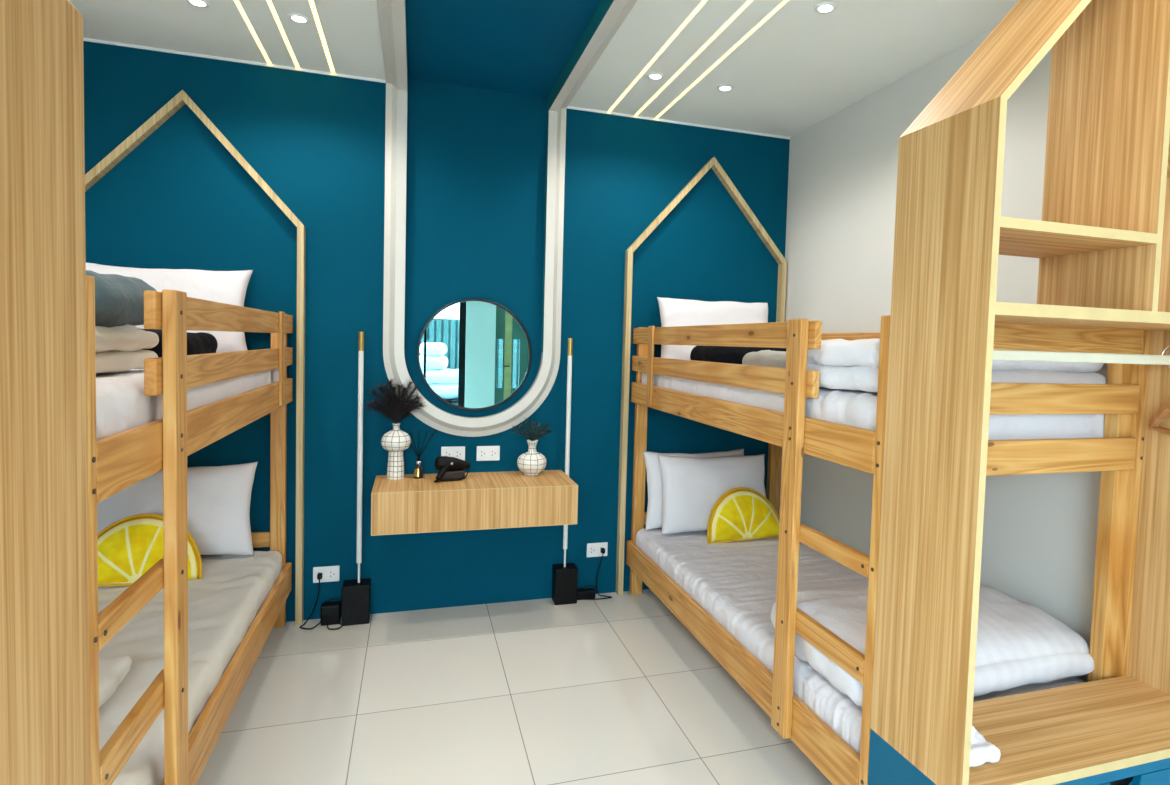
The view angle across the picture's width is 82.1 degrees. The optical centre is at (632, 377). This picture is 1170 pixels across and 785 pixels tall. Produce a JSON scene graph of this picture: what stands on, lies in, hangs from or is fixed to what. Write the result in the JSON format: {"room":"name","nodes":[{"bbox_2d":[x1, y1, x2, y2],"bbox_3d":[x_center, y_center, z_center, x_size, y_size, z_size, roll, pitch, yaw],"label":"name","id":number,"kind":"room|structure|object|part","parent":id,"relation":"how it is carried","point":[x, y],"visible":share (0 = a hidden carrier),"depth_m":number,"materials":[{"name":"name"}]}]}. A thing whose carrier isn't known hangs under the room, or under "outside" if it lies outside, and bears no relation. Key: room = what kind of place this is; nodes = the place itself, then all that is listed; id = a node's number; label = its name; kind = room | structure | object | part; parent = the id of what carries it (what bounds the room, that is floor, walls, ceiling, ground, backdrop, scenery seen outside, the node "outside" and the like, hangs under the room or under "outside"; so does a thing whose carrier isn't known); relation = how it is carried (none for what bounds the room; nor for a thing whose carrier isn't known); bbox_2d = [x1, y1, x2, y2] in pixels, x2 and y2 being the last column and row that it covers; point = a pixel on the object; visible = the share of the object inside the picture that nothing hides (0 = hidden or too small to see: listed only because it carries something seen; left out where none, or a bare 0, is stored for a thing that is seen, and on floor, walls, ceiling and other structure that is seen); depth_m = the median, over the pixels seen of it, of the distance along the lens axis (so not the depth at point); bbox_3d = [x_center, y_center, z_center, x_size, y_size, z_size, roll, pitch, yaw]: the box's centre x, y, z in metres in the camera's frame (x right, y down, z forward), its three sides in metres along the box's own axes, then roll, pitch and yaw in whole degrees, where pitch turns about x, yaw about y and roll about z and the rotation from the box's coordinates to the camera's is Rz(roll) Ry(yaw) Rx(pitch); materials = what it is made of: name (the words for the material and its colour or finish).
{"room":"dormitory","nodes":[
{"label":"dormitory","id":0,"kind":"room"},
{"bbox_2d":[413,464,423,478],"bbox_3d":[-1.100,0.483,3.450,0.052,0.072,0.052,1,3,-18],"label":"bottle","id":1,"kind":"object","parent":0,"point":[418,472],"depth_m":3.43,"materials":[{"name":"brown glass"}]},
{"bbox_2d":[83,41,789,621],"bbox_3d":[-0.860,-0.175,3.652,3.930,2.850,0.100,1,3,-18],"label":"wall","id":2,"kind":"structure","parent":0,"point":[476,157],"depth_m":3.51,"materials":[{"name":"teal paint"}]},
{"bbox_2d":[85,90,305,624],"bbox_3d":[-2.115,-0.045,3.172,1.020,2.563,0.052,1,3,-18],"label":"frame","id":3,"kind":"object","parent":2,"relation":"attached to","point":[104,166],"visible":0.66,"depth_m":3.27,"materials":[{"name":"brown wood"}]},
{"bbox_2d":[313,566,339,582],"bbox_3d":[-1.567,1.010,3.434,0.124,0.081,0.011,1,3,-18],"label":"wall socket","id":4,"kind":"object","parent":2,"relation":"attached to","point":[329,573],"visible":1,"depth_m":3.43,"materials":[{"name":"white plastic"}]},
{"bbox_2d":[315,570,324,579],"bbox_3d":[-1.592,1.010,3.421,0.044,0.048,0.001,1,3,-18],"label":"outlet","id":5,"kind":"object","parent":4,"relation":"attached to","point":[316,571],"depth_m":3.42,"materials":[{"name":"white plastic"}]},
{"bbox_2d":[327,569,336,578],"bbox_3d":[-1.539,1.010,3.439,0.044,0.048,0.001,1,3,-18],"label":"outlet","id":6,"kind":"object","parent":4,"relation":"attached to","point":[331,573],"depth_m":3.44,"materials":[{"name":"white plastic"}]},
{"bbox_2d":[83,38,789,138],"bbox_3d":[-0.804,-1.489,3.536,3.730,0.012,0.006,1,3,-18],"label":"trim","id":7,"kind":"structure","parent":2,"relation":"attached to","point":[84,39],"depth_m":3.30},
{"bbox_2d":[441,446,464,460],"bbox_3d":[-0.960,0.413,3.595,0.124,0.081,0.011,1,3,-18],"label":"wall socket","id":8,"kind":"object","parent":2,"relation":"attached to","point":[458,452],"visible":0.72,"depth_m":3.59,"materials":[{"name":"white plastic"}]},
{"bbox_2d":[444,450,451,456],"bbox_3d":[-0.986,0.413,3.583,0.044,0.048,0.001,1,3,-18],"label":"outlet","id":9,"kind":"object","parent":8,"relation":"attached to","point":[448,453],"depth_m":3.58,"materials":[{"name":"white plastic"}]},
{"bbox_2d":[454,450,462,458],"bbox_3d":[-0.932,0.413,3.600,0.044,0.048,0.001,1,3,-18],"label":"outlet","id":10,"kind":"object","parent":8,"relation":"attached to","point":[458,454],"depth_m":3.60,"materials":[{"name":"white plastic"}]},
{"bbox_2d":[371,470,577,535],"bbox_3d":[-0.805,0.628,3.444,0.977,0.200,0.418,1,3,-18],"label":"console","id":11,"kind":"object","parent":2,"relation":"attached to","point":[504,499],"visible":1,"depth_m":3.27,"materials":[{"name":"brown wood"}]},
{"bbox_2d":[381,423,410,479],"bbox_3d":[-1.206,0.377,3.422,0.145,0.282,0.145,1,3,-18],"label":"vase","id":12,"kind":"object","parent":11,"relation":"on","point":[396,440],"visible":1,"depth_m":3.39,"materials":[{"name":"ceramic"}]},
{"bbox_2d":[363,378,427,423],"bbox_3d":[-1.201,0.140,3.405,0.334,0.304,0.157,1,3,-18],"label":"dried grass","id":13,"kind":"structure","parent":12,"relation":"in","point":[397,409],"depth_m":3.40,"materials":[{"name":"black plant"}]},
{"bbox_2d":[402,430,435,478],"bbox_3d":[-1.097,0.396,3.445,0.166,0.246,0.052,1,3,-18],"label":"reed diffuser","id":14,"kind":"object","parent":11,"relation":"on","point":[418,472],"visible":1,"depth_m":3.44,"materials":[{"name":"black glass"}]},
{"bbox_2d":[434,456,469,481],"bbox_3d":[-0.918,0.466,3.421,0.197,0.120,0.136,0,3,-26],"label":"hair dryer","id":15,"kind":"object","parent":11,"relation":"on","point":[450,468],"visible":1,"depth_m":3.42,"materials":[{"name":"brown plastic"}]},
{"bbox_3d":[-0.955,0.478,3.375,0.034,0.076,0.097,3,3,19],"label":"handle","id":16,"kind":"part","parent":15,"relation":"part of","materials":[{"name":"black plastic"}]},
{"bbox_3d":[-0.906,0.495,3.409,0.044,0.062,0.214,4,4,43],"label":"cord","id":17,"kind":"part","parent":15,"relation":"part of","materials":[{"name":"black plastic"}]},
{"bbox_2d":[517,440,546,475],"bbox_3d":[-0.541,0.433,3.623,0.157,0.186,0.157,1,3,-18],"label":"vase","id":18,"kind":"object","parent":11,"relation":"on","point":[532,462],"visible":1,"depth_m":3.58,"materials":[{"name":"ceramic"}]},
{"bbox_2d":[511,418,553,440],"bbox_3d":[-0.536,0.299,3.609,0.240,0.168,0.077,1,3,-18],"label":"sprigs","id":19,"kind":"object","parent":18,"relation":"in","point":[532,436],"visible":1,"depth_m":3.61,"materials":[{"name":"green plant"}]},
{"bbox_2d":[417,298,531,410],"bbox_3d":[-0.840,-0.119,3.590,0.600,0.600,0.036,1,3,-18],"label":"round mirror","id":20,"kind":"object","parent":2,"relation":"attached to","point":[475,354],"visible":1,"depth_m":3.58,"materials":[{"name":"silver glass"}]},
{"bbox_2d":[476,446,499,460],"bbox_3d":[-0.784,0.415,3.653,0.124,0.081,0.011,1,3,-18],"label":"wall socket","id":21,"kind":"object","parent":2,"relation":"attached to","point":[484,453],"visible":1,"depth_m":3.65,"materials":[{"name":"white plastic"}]},
{"bbox_2d":[479,449,486,457],"bbox_3d":[-0.810,0.415,3.640,0.044,0.048,0.001,1,3,-18],"label":"outlet","id":22,"kind":"object","parent":21,"relation":"attached to","point":[482,452],"depth_m":3.64,"materials":[{"name":"white plastic"}]},
{"bbox_2d":[489,449,497,457],"bbox_3d":[-0.756,0.416,3.658,0.044,0.048,0.001,1,3,-18],"label":"outlet","id":23,"kind":"object","parent":21,"relation":"attached to","point":[493,453],"depth_m":3.66,"materials":[{"name":"white plastic"}]},
{"bbox_2d":[377,0,636,436],"bbox_3d":[0.031,-0.444,0.924,0.928,1.849,5.600,1,3,-18],"label":"trim","id":24,"kind":"structure","parent":2,"relation":"attached to","point":[609,15],"depth_m":3.43,"materials":[{"name":"white paint"}]},
{"bbox_2d":[587,542,607,556],"bbox_3d":[-0.202,0.999,3.876,0.124,0.081,0.011,1,3,-18],"label":"wall socket","id":25,"kind":"object","parent":2,"relation":"attached to","point":[593,549],"visible":1,"depth_m":3.87,"materials":[{"name":"white plastic"}]},
{"bbox_2d":[589,546,595,554],"bbox_3d":[-0.228,0.998,3.864,0.044,0.048,0.001,1,3,-18],"label":"outlet","id":26,"kind":"object","parent":25,"relation":"attached to","point":[592,549],"depth_m":3.86,"materials":[{"name":"white plastic"}]},
{"bbox_2d":[598,545,605,553],"bbox_3d":[-0.174,0.999,3.881,0.044,0.048,0.001,1,3,-18],"label":"outlet","id":27,"kind":"object","parent":25,"relation":"attached to","point":[599,546],"depth_m":3.88,"materials":[{"name":"white plastic"}]},
{"bbox_2d":[616,157,786,594],"bbox_3d":[0.433,-0.010,4.001,1.020,2.563,0.052,1,3,-18],"label":"frame","id":28,"kind":"object","parent":2,"relation":"attached to","point":[712,163],"visible":0.84,"depth_m":3.87,"materials":[{"name":"brown wood"}]},
{"bbox_2d":[196,589,832,784],"bbox_3d":[-0.018,1.460,0.995,3.930,0.100,5.850,1,3,-18],"label":"floor","id":29,"kind":"structure","parent":0,"point":[616,690],"depth_m":2.65,"materials":[{"name":"tile"}]},
{"bbox_2d":[0,0,90,784],"bbox_3d":[-1.420,0.088,0.930,0.982,2.562,0.318,1,3,-18],"label":"wardrobe","id":30,"kind":"object","parent":29,"relation":"on","point":[45,715],"visible":1,"depth_m":1.08,"materials":[{"name":"brown wood"}]},
{"bbox_2d":[86,275,292,784],"bbox_3d":[-1.804,0.521,2.152,1.010,1.553,2.194,1,3,-18],"label":"bunk bed","id":31,"kind":"object","parent":29,"relation":"on","point":[118,461],"visible":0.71,"depth_m":1.64,"materials":[{"name":"brown wood"}]},
{"bbox_3d":[-1.057,0.587,1.268,0.070,1.553,0.036,1,3,-18],"label":"post","id":32,"kind":"part","parent":31,"relation":"part of","materials":[{"name":"brown wood"}]},
{"bbox_3d":[-1.130,0.473,1.659,0.029,1.368,0.085,1,3,-18],"label":"ladder post","id":33,"kind":"part","parent":31,"relation":"part of","materials":[{"name":"brown wood"}]},
{"bbox_2d":[96,368,278,439],"bbox_3d":[-1.803,0.051,2.135,0.927,0.196,2.086,1,3,-18],"label":"mattress","id":34,"kind":"object","parent":31,"relation":"on","point":[122,404],"visible":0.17,"depth_m":1.58,"materials":[{"name":"white fabric"}]},
{"bbox_2d":[95,324,158,372],"bbox_3d":[-1.621,-0.077,1.664,0.630,0.136,0.587,1,3,-18],"label":"duvet","id":35,"kind":"object","parent":34,"relation":"on","point":[118,348],"visible":0.34,"depth_m":1.76,"materials":[{"name":"beige fabric"}]},
{"bbox_2d":[86,270,156,326],"bbox_3d":[-1.596,-0.208,1.765,0.539,0.162,0.479,1,3,-18],"label":"blanket","id":36,"kind":"object","parent":35,"relation":"on","point":[119,299],"visible":0.41,"depth_m":1.73,"materials":[{"name":"grey fabric"}]},
{"bbox_2d":[86,263,252,352],"bbox_3d":[-2.139,-0.305,3.028,0.743,0.414,0.211,0,3,-23],"label":"pillow","id":37,"kind":"object","parent":34,"relation":"on","point":[228,287],"visible":0.35,"depth_m":3.04,"materials":[{"name":"white fabric"}]},
{"bbox_2d":[138,328,217,356],"bbox_3d":[-1.871,-0.116,2.451,0.548,0.138,0.438,1,3,-18],"label":"blanket","id":38,"kind":"object","parent":34,"relation":"on","point":[200,342],"visible":0.12,"depth_m":2.47,"materials":[{"name":"black fabric"}]},
{"bbox_2d":[98,550,281,784],"bbox_3d":[-1.834,0.977,2.181,0.926,0.189,2.081,1,3,-18],"label":"mattress","id":39,"kind":"object","parent":31,"relation":"on","point":[223,605],"visible":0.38,"depth_m":2.31,"materials":[{"name":"white fabric"}]},
{"bbox_2d":[99,656,131,707],"bbox_3d":[-1.679,0.879,1.563,0.638,0.090,0.814,1,3,-18],"label":"blanket","id":40,"kind":"object","parent":39,"relation":"on","point":[112,672],"visible":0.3,"depth_m":1.92,"materials":[{"name":"beige fabric"}]},
{"bbox_2d":[97,514,201,586],"bbox_3d":[-2.047,0.722,2.783,0.452,0.288,0.127,0,3,-26],"label":"cushion","id":41,"kind":"object","parent":39,"relation":"on","point":[130,546],"visible":0.62,"depth_m":2.74,"materials":[{"name":"yellow fabric"}]},
{"bbox_2d":[97,462,257,555],"bbox_3d":[-2.108,0.620,3.071,0.681,0.430,0.213,1,3,-23],"label":"pillow","id":42,"kind":"object","parent":39,"relation":"on","point":[218,497],"visible":0.51,"depth_m":3.06,"materials":[{"name":"white fabric"}]},
{"bbox_3d":[-1.361,0.123,2.293,0.025,0.116,2.149,1,3,-18],"label":"rail","id":43,"kind":"part","parent":31,"relation":"part of","materials":[{"name":"brown wood"}]},
{"bbox_3d":[-1.398,-0.207,2.422,0.025,0.089,1.844,1,3,-18],"label":"guard rail","id":44,"kind":"part","parent":31,"relation":"part of","materials":[{"name":"brown wood"}]},
{"bbox_3d":[-1.403,-0.052,2.430,0.025,0.087,1.844,1,3,-18],"label":"guard rail","id":45,"kind":"part","parent":31,"relation":"part of","materials":[{"name":"brown wood"}]},
{"bbox_3d":[-1.388,1.057,2.340,0.025,0.140,2.149,1,3,-18],"label":"rail","id":46,"kind":"part","parent":31,"relation":"part of","materials":[{"name":"brown wood"}]},
{"bbox_3d":[-2.171,0.794,3.185,0.811,0.073,0.023,1,3,-18],"label":"head rail","id":47,"kind":"part","parent":31,"relation":"part of","materials":[{"name":"brown wood"}]},
{"bbox_3d":[-1.742,0.466,3.302,0.066,1.553,0.043,1,3,-18],"label":"post","id":48,"kind":"part","parent":31,"relation":"part of","materials":[{"name":"brown wood"}]},
{"bbox_2d":[300,573,342,629],"bbox_3d":[-1.546,1.126,3.341,0.194,0.246,0.129,3,3,23],"label":"power cord","id":49,"kind":"object","parent":29,"relation":"on","point":[319,575],"visible":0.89,"depth_m":3.38,"materials":[{"name":"black plastic"}]},
{"bbox_2d":[320,599,341,625],"bbox_3d":[-1.521,1.184,3.391,0.100,0.123,0.060,1,3,-18],"label":"power adapter","id":50,"kind":"object","parent":29,"relation":"on","point":[330,612],"visible":0.99,"depth_m":3.37,"materials":[{"name":"black plastic"}]},
{"bbox_2d":[341,331,370,625],"bbox_3d":[-1.389,0.509,3.392,0.130,1.478,0.105,1,3,-18],"label":"lamp","id":51,"kind":"object","parent":29,"relation":"on","point":[356,593],"visible":1,"depth_m":3.38,"materials":[{"name":"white plastic"}]},
{"bbox_3d":[-1.393,0.997,3.417,0.012,0.102,0.012,1,3,-18],"label":"stem","id":52,"kind":"part","parent":51,"relation":"part of","materials":[{"name":"silver metal"}]},
{"bbox_2d":[552,338,577,604],"bbox_3d":[-0.360,0.523,3.734,0.125,1.478,0.100,1,3,-18],"label":"lamp","id":53,"kind":"object","parent":29,"relation":"on","point":[564,576],"visible":1,"depth_m":3.71,"materials":[{"name":"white plastic"}]},
{"bbox_3d":[-0.376,1.010,3.748,0.012,0.102,0.012,1,3,-18],"label":"stem","id":54,"kind":"part","parent":53,"relation":"part of","materials":[{"name":"silver metal"}]},
{"bbox_2d":[577,585,595,599],"bbox_3d":[-0.263,1.225,3.823,0.120,0.073,0.050,1,3,-18],"label":"power adapter","id":55,"kind":"object","parent":29,"relation":"on","point":[588,593],"visible":0.89,"depth_m":3.81,"materials":[{"name":"black plastic"}]},
{"bbox_2d":[582,548,611,599],"bbox_3d":[-0.218,1.124,3.829,0.206,0.274,0.083,1,3,-18],"label":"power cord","id":56,"kind":"object","parent":29,"relation":"on","point":[602,550],"visible":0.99,"depth_m":3.84,"materials":[{"name":"black plastic"}]},
{"bbox_2d":[626,315,1150,784],"bbox_3d":[0.768,0.556,2.990,1.010,1.553,2.194,1,3,-18],"label":"bunk bed","id":57,"kind":"object","parent":29,"relation":"on","point":[1118,456],"visible":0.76,"depth_m":2.11,"materials":[{"name":"brown wood"}]},
{"bbox_3d":[0.043,0.490,3.883,0.066,1.553,0.043,1,3,-18],"label":"post","id":58,"kind":"part","parent":57,"relation":"part of","materials":[{"name":"brown wood"}]},
{"bbox_3d":[0.450,0.830,4.038,0.811,0.073,0.023,1,3,-18],"label":"head rail","id":59,"kind":"part","parent":57,"relation":"part of","materials":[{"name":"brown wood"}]},
{"bbox_3d":[0.295,-0.029,2.982,0.025,0.087,1.844,1,3,-18],"label":"guard rail","id":60,"kind":"part","parent":57,"relation":"part of","materials":[{"name":"brown wood"}]},
{"bbox_3d":[0.299,-0.184,2.974,0.025,0.089,1.844,1,3,-18],"label":"guard rail","id":61,"kind":"part","parent":57,"relation":"part of","materials":[{"name":"brown wood"}]},
{"bbox_3d":[0.309,1.080,2.892,0.025,0.140,2.149,1,3,-18],"label":"rail","id":62,"kind":"part","parent":57,"relation":"part of","materials":[{"name":"brown wood"}]},
{"bbox_3d":[0.337,0.146,2.846,0.025,0.116,2.149,1,3,-18],"label":"rail","id":63,"kind":"part","parent":57,"relation":"part of","materials":[{"name":"brown wood"}]},
{"bbox_3d":[0.881,0.501,4.155,0.070,1.553,0.043,1,3,-18],"label":"post","id":64,"kind":"part","parent":57,"relation":"part of","materials":[{"name":"brown wood"}]},
{"bbox_3d":[0.514,0.495,2.194,0.029,1.368,0.085,1,3,-18],"label":"ladder post","id":65,"kind":"part","parent":57,"relation":"part of","materials":[{"name":"brown wood"}]},
{"bbox_3d":[1.251,-0.163,3.117,0.024,0.089,2.080,1,3,-18],"label":"guard rail","id":66,"kind":"part","parent":57,"relation":"part of","materials":[{"name":"brown wood"}]},
{"bbox_2d":[636,528,1085,754],"bbox_3d":[0.762,1.015,3.027,0.920,0.180,2.080,1,3,-18],"label":"mattress","id":67,"kind":"object","parent":57,"relation":"on","point":[735,583],"visible":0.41,"depth_m":3.00,"materials":[{"name":"white fabric"}]},
{"bbox_2d":[643,449,743,529],"bbox_3d":[0.376,0.649,3.934,0.664,0.437,0.161,1,3,-21],"label":"pillow","id":68,"kind":"object","parent":67,"relation":"on","point":[654,481],"visible":0.29,"depth_m":3.81,"materials":[{"name":"white fabric"}]},
{"bbox_2d":[658,454,765,534],"bbox_3d":[0.471,0.660,3.825,0.658,0.427,0.193,1,3,-15],"label":"pillow","id":69,"kind":"object","parent":67,"relation":"on","point":[691,486],"visible":0.72,"depth_m":3.75,"materials":[{"name":"white fabric"}]},
{"bbox_2d":[707,487,779,543],"bbox_3d":[0.617,0.757,3.687,0.452,0.284,0.127,1,3,-14],"label":"cushion","id":70,"kind":"object","parent":67,"relation":"on","point":[741,513],"visible":0.96,"depth_m":3.64,"materials":[{"name":"yellow fabric"}]},
{"bbox_2d":[771,586,1093,706],"bbox_3d":[0.993,0.870,2.297,0.940,0.204,0.648,1,3,-18],"label":"striped duvet","id":71,"kind":"object","parent":67,"relation":"on","point":[1019,643],"visible":0.37,"depth_m":2.11,"materials":[{"name":"white fabric"}]},
{"bbox_2d":[641,372,1104,439],"bbox_3d":[0.791,0.089,2.980,0.928,0.191,2.088,1,3,-18],"label":"mattress","id":72,"kind":"object","parent":57,"relation":"on","point":[857,408],"visible":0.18,"depth_m":2.08,"materials":[{"name":"white fabric"}]},
{"bbox_2d":[657,297,767,359],"bbox_3d":[0.482,-0.253,3.880,0.699,0.392,0.195,1,3,-16],"label":"pillow","id":73,"kind":"object","parent":72,"relation":"on","point":[673,312],"visible":0.53,"depth_m":3.79,"materials":[{"name":"white fabric"}]},
{"bbox_2d":[690,346,785,363],"bbox_3d":[0.563,-0.090,3.309,0.505,0.147,0.348,1,3,-18],"label":"bolster","id":74,"kind":"object","parent":72,"relation":"on","point":[721,354],"visible":0.26,"depth_m":3.12,"materials":[{"name":"black fabric"}]},
{"bbox_2d":[742,350,785,367],"bbox_3d":[0.794,-0.047,2.796,0.529,0.120,0.510,1,3,-18],"label":"blanket","id":75,"kind":"object","parent":72,"relation":"on","point":[768,358],"visible":0.1,"depth_m":2.76,"materials":[{"name":"beige fabric"}]},
{"bbox_2d":[807,338,1106,391],"bbox_3d":[1.032,-0.038,2.237,0.915,0.175,0.524,1,3,-18],"label":"duvet","id":76,"kind":"object","parent":72,"relation":"on","point":[841,363],"visible":0.43,"depth_m":2.04,"materials":[{"name":"white fabric"}]},
{"bbox_3d":[0.683,0.611,1.834,0.070,1.553,0.036,1,3,-18],"label":"post","id":77,"kind":"part","parent":57,"relation":"part of","materials":[{"name":"brown wood"}]},
{"bbox_3d":[1.145,0.232,1.954,0.871,0.101,0.020,1,3,-18],"label":"foot rail","id":78,"kind":"part","parent":57,"relation":"part of","materials":[{"name":"brown wood"}]},
{"bbox_3d":[1.150,0.063,1.946,0.871,0.091,0.020,1,3,-18],"label":"foot rail","id":79,"kind":"part","parent":57,"relation":"part of","materials":[{"name":"brown wood"}]},
{"bbox_3d":[1.155,-0.111,1.937,0.871,0.081,0.020,1,3,-18],"label":"foot rail","id":80,"kind":"part","parent":57,"relation":"part of","materials":[{"name":"brown wood"}]},
{"bbox_3d":[1.532,0.622,2.123,0.093,1.553,0.067,1,3,-18],"label":"post","id":81,"kind":"part","parent":57,"relation":"part of","materials":[{"name":"brown wood"}]},
{"bbox_2d":[868,0,1169,784],"bbox_3d":[1.188,0.124,1.778,0.982,2.562,0.318,1,3,-18],"label":"wardrobe","id":82,"kind":"object","parent":29,"relation":"on","point":[1101,241],"visible":1,"depth_m":1.67,"materials":[{"name":"brown wood"}]},
{"bbox_3d":[0.727,0.175,1.633,0.018,1.577,0.317,1,3,-18],"label":"panel","id":83,"kind":"part","parent":82,"relation":"part of","materials":[{"name":"brown wood"}]},
{"bbox_2d":[970,725,1000,766],"bbox_3d":[0.814,0.897,1.674,0.146,0.097,0.158,1,3,-18],"label":"sheet corner","id":84,"kind":"object","parent":82,"relation":"on","point":[982,751],"visible":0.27,"depth_m":1.62,"materials":[{"name":"white fabric"}]},
{"bbox_3d":[0.984,-0.880,1.653,0.491,0.557,0.317,1,3,-18],"label":"roof panel","id":85,"kind":"part","parent":82,"relation":"part of","materials":[{"name":"brown wood"}]},
{"bbox_2d":[999,227,1155,257],"bbox_3d":[0.980,-0.344,1.684,0.481,0.023,0.317,1,3,-18],"label":"shelf","id":86,"kind":"object","parent":82,"relation":"attached to","point":[1033,242],"depth_m":1.62,"materials":[{"name":"brown wood"}]},
{"bbox_3d":[1.191,-0.052,1.776,0.946,0.027,0.016,1,3,-18],"label":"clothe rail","id":87,"kind":"part","parent":82,"relation":"part of","materials":[{"name":"white metal"}]},
{"bbox_2d":[995,315,1169,330],"bbox_3d":[1.196,-0.154,1.765,0.946,0.028,0.317,1,3,-18],"label":"shelf","id":88,"kind":"object","parent":82,"relation":"attached to","point":[1128,322],"depth_m":1.64,"materials":[{"name":"brown wood"}]},
{"bbox_3d":[1.208,0.991,1.681,0.946,0.028,0.020,1,3,-18],"label":"rail","id":89,"kind":"part","parent":82,"relation":"part of","materials":[{"name":"beige wood"}]},
{"bbox_3d":[1.230,1.031,1.705,0.120,0.052,0.012,1,3,-18],"label":"finger pull","id":90,"kind":"part","parent":82,"relation":"part of","materials":[{"name":"black plastic"}]},
{"bbox_3d":[1.202,1.199,1.690,0.942,0.384,0.018,1,3,-18],"label":"drawer","id":91,"kind":"part","parent":82,"relation":"part of","materials":[{"name":"blue wood"}]},
{"bbox_3d":[1.644,0.187,1.931,0.018,1.577,0.317,1,3,-18],"label":"panel","id":92,"kind":"part","parent":82,"relation":"part of","materials":[{"name":"brown wood"}]},
{"bbox_2d":[1149,345,1169,435],"bbox_3d":[1.524,0.038,1.890,0.063,0.263,0.330,3,3,24],"label":"clothes hanger","id":93,"kind":"object","parent":82,"relation":"hanging from","point":[1164,409],"visible":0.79,"depth_m":1.97,"materials":[{"name":"brown wood"}]},
{"bbox_2d":[1157,413,1169,431],"bbox_3d":[1.572,0.039,1.906,0.063,0.263,0.330,2,3,14],"label":"clothes hanger","id":94,"kind":"object","parent":82,"relation":"hanging from","point":[1167,416],"visible":0.2,"depth_m":2.00,"materials":[{"name":"brown wood"}]},
{"bbox_3d":[1.451,-0.874,1.805,0.491,0.557,0.317,1,3,-18],"label":"roof panel","id":95,"kind":"part","parent":82,"relation":"part of","materials":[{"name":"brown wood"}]},
{"bbox_2d":[69,0,1018,136],"bbox_3d":[0.059,-1.387,0.877,3.730,0.100,5.600,1,3,-18],"label":"ceiling","id":96,"kind":"structure","parent":0,"point":[801,67],"depth_m":2.92,"materials":[{"name":"paint"}]},
{"bbox_2d":[186,0,210,7],"bbox_3d":[-1.709,-1.474,2.638,0.086,0.004,0.086,1,3,-18],"label":"recessed light","id":97,"kind":"object","parent":96,"relation":"in","point":[197,3],"visible":1,"depth_m":2.64,"materials":[{"name":"white plastic"}]},
{"bbox_2d":[234,0,270,63],"bbox_3d":[-0.929,-1.367,0.715,0.016,0.011,5.299,1,3,-18],"label":"led strip","id":98,"kind":"object","parent":96,"relation":"attached to","point":[236,1],"visible":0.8,"depth_m":2.88,"materials":[{"name":"white plastic"}]},
{"bbox_2d":[267,0,299,67],"bbox_3d":[-0.812,-1.366,0.753,0.016,0.011,5.299,1,3,-18],"label":"led strip","id":99,"kind":"object","parent":96,"relation":"attached to","point":[268,1],"visible":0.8,"depth_m":2.88,"materials":[{"name":"white plastic"}]},
{"bbox_2d":[287,13,309,23],"bbox_3d":[-1.367,-1.470,2.750,0.086,0.004,0.086,1,3,-18],"label":"recessed light","id":100,"kind":"object","parent":96,"relation":"in","point":[297,18],"visible":1,"depth_m":2.75,"materials":[{"name":"white plastic"}]},
{"bbox_2d":[309,0,334,72],"bbox_3d":[-0.662,-1.364,0.801,0.016,0.011,5.299,1,3,-18],"label":"led strip","id":101,"kind":"object","parent":96,"relation":"attached to","point":[310,1],"visible":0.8,"depth_m":2.90,"materials":[{"name":"white plastic"}]},
{"bbox_2d":[647,72,663,79],"bbox_3d":[0.112,-1.450,3.231,0.086,0.004,0.086,1,3,-18],"label":"recessed light","id":102,"kind":"object","parent":96,"relation":"in","point":[654,75],"visible":1,"depth_m":3.23,"materials":[{"name":"white plastic"}]},
{"bbox_2d":[609,0,706,110],"bbox_3d":[0.686,-1.345,1.240,0.016,0.011,5.299,1,3,-18],"label":"led strip","id":103,"kind":"object","parent":96,"relation":"attached to","point":[703,1],"visible":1,"depth_m":2.96,"materials":[{"name":"white plastic"}]},
{"bbox_2d":[635,0,751,114],"bbox_3d":[0.837,-1.343,1.289,0.016,0.011,5.299,1,3,-18],"label":"led strip","id":104,"kind":"object","parent":96,"relation":"attached to","point":[748,1],"visible":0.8,"depth_m":2.97,"materials":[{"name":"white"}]},
{"bbox_2d":[656,0,787,117],"bbox_3d":[0.954,-1.342,1.327,0.016,0.011,5.299,1,3,-18],"label":"led strip","id":105,"kind":"object","parent":96,"relation":"attached to","point":[784,1],"visible":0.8,"depth_m":2.96,"materials":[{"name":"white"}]},
{"bbox_2d":[717,84,733,91],"bbox_3d":[0.466,-1.445,3.354,0.086,0.004,0.086,1,3,-18],"label":"recessed light","id":106,"kind":"object","parent":96,"relation":"in","point":[723,88],"visible":1,"depth_m":3.35,"materials":[{"name":"white plastic"}]},
{"bbox_2d":[814,2,836,13],"bbox_3d":[0.732,-1.397,2.537,0.086,0.004,0.086,1,3,-18],"label":"recessed light","id":107,"kind":"object","parent":96,"relation":"in","point":[824,7],"visible":1,"depth_m":2.53,"materials":[{"name":"white plastic"}]},
{"bbox_2d":[779,30,1107,681],"bbox_3d":[1.863,0.015,1.467,0.100,2.850,5.750,1,3,-18],"label":"wall","id":108,"kind":"structure","parent":0,"point":[1039,541],"depth_m":3.24,"materials":[{"name":"white paint"}]}
]}

